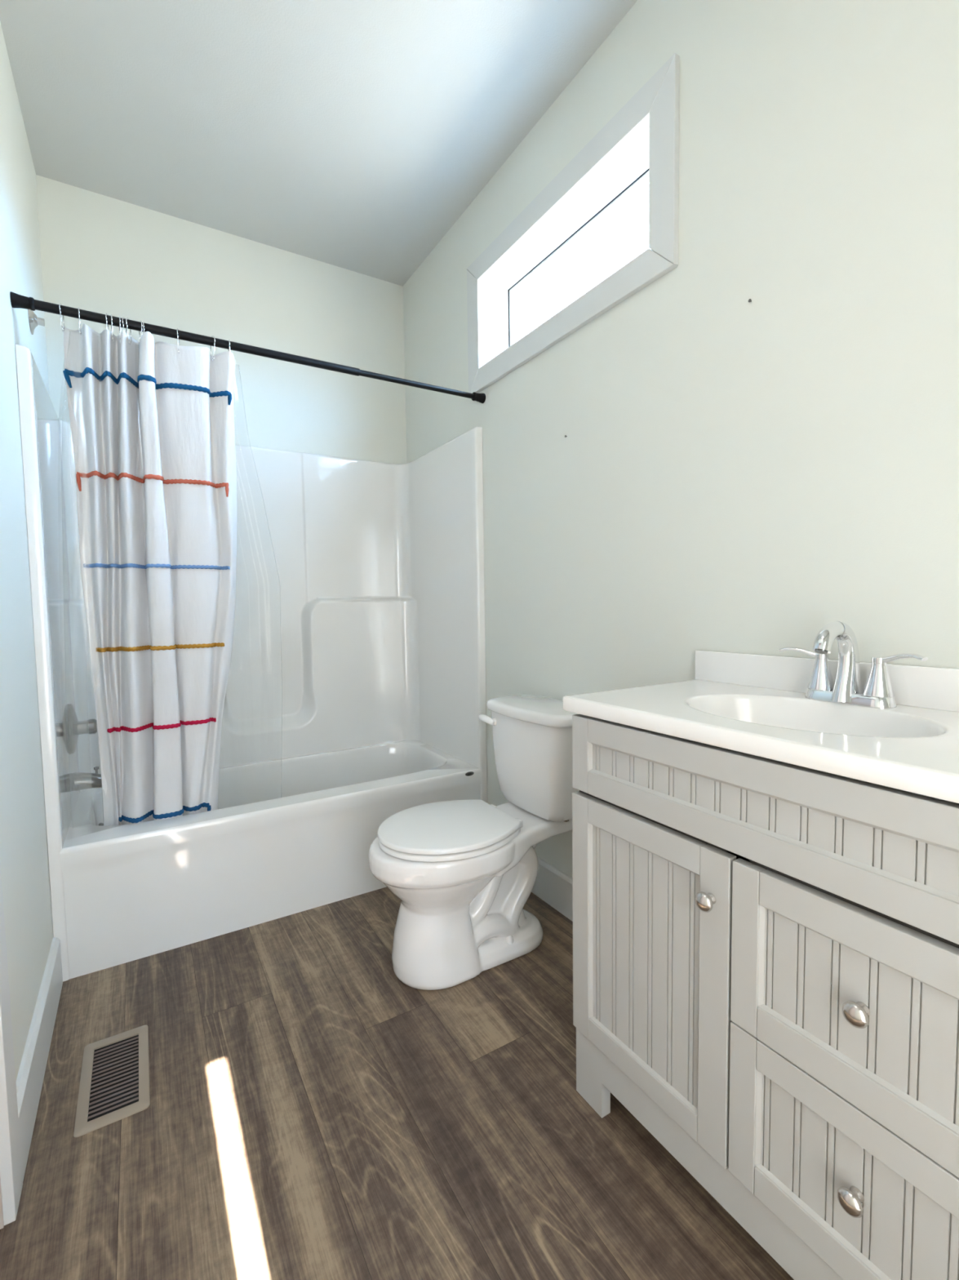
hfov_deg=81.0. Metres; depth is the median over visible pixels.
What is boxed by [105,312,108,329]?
curtain hook
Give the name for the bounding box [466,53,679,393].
window
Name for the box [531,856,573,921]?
baseboard
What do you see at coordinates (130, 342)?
curtain hook
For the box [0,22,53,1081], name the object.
wall
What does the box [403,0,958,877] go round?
wall
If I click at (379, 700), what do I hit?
shower
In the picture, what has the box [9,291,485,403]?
curtain rod
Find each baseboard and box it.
[15,937,62,1180]
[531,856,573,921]
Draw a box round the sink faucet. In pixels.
[779,621,928,708]
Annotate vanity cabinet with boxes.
[572,714,958,1279]
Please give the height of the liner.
1.575 m
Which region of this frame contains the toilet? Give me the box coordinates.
[368,694,579,990]
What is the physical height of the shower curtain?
1.590 m
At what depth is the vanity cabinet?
0.85 m
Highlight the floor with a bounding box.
[0,886,794,1279]
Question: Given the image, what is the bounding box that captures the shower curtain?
[62,323,236,826]
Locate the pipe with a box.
[27,309,44,334]
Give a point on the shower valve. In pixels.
(76, 727)
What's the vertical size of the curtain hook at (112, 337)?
0.077 m
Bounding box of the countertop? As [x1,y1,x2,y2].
[563,649,958,803]
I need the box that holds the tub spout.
[72,766,102,791]
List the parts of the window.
casing, casing, casing, frame, casing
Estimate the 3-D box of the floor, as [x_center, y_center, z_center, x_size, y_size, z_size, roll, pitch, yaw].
[-0.177,1.067,1.242,1.644,0.060,3.406,-3,4,-31]
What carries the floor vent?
in the floor
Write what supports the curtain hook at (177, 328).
hanging from the curtain rod
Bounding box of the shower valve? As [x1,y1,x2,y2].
[67,703,97,754]
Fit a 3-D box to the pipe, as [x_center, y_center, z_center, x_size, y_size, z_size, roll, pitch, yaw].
[-1.458,-1.053,1.851,0.038,0.092,0.092,-3,4,-31]
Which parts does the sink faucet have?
lever, handle, spout, plate, handle, lever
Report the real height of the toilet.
0.771 m
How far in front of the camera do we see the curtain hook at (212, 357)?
1.80 m
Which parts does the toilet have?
seat, seat lid, bowl, flush lever, tank lid, tank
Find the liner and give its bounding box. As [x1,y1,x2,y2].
[61,368,282,822]
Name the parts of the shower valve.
handle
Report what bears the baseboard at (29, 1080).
attached to the wall at (24, 849)
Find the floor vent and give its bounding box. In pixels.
[73,1025,150,1137]
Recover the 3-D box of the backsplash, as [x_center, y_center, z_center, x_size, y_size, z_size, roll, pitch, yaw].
[0.781,0.084,1.140,0.020,0.078,0.795,-3,4,-31]
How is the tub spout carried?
attached to the shower
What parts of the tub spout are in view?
diverter knob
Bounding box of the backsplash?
[695,649,958,711]
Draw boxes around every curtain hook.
[58,302,64,332]
[78,306,81,335]
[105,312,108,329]
[111,314,113,341]
[118,315,120,342]
[125,317,131,344]
[138,320,142,342]
[177,328,179,353]
[210,335,215,360]
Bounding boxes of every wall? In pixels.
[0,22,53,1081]
[35,174,406,463]
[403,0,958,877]
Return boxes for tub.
[59,740,481,978]
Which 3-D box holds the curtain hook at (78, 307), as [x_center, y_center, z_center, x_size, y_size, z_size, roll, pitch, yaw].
[-1.155,-0.920,1.619,0.006,0.077,0.035,-3,4,-27]
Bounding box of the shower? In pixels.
[15,343,487,981]
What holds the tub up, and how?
in the shower
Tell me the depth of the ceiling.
1.86 m
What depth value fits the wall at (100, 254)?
2.58 m
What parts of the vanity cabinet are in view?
door, knob, frame, drawer, drawer, knob, knob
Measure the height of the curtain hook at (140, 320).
0.077 m
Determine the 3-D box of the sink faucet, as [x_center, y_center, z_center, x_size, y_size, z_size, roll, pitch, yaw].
[0.722,0.043,1.107,0.172,0.162,0.218,0,4,6]
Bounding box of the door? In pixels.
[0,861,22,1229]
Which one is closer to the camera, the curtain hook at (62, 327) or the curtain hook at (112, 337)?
the curtain hook at (62, 327)
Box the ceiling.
[0,0,637,286]
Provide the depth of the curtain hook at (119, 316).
1.66 m

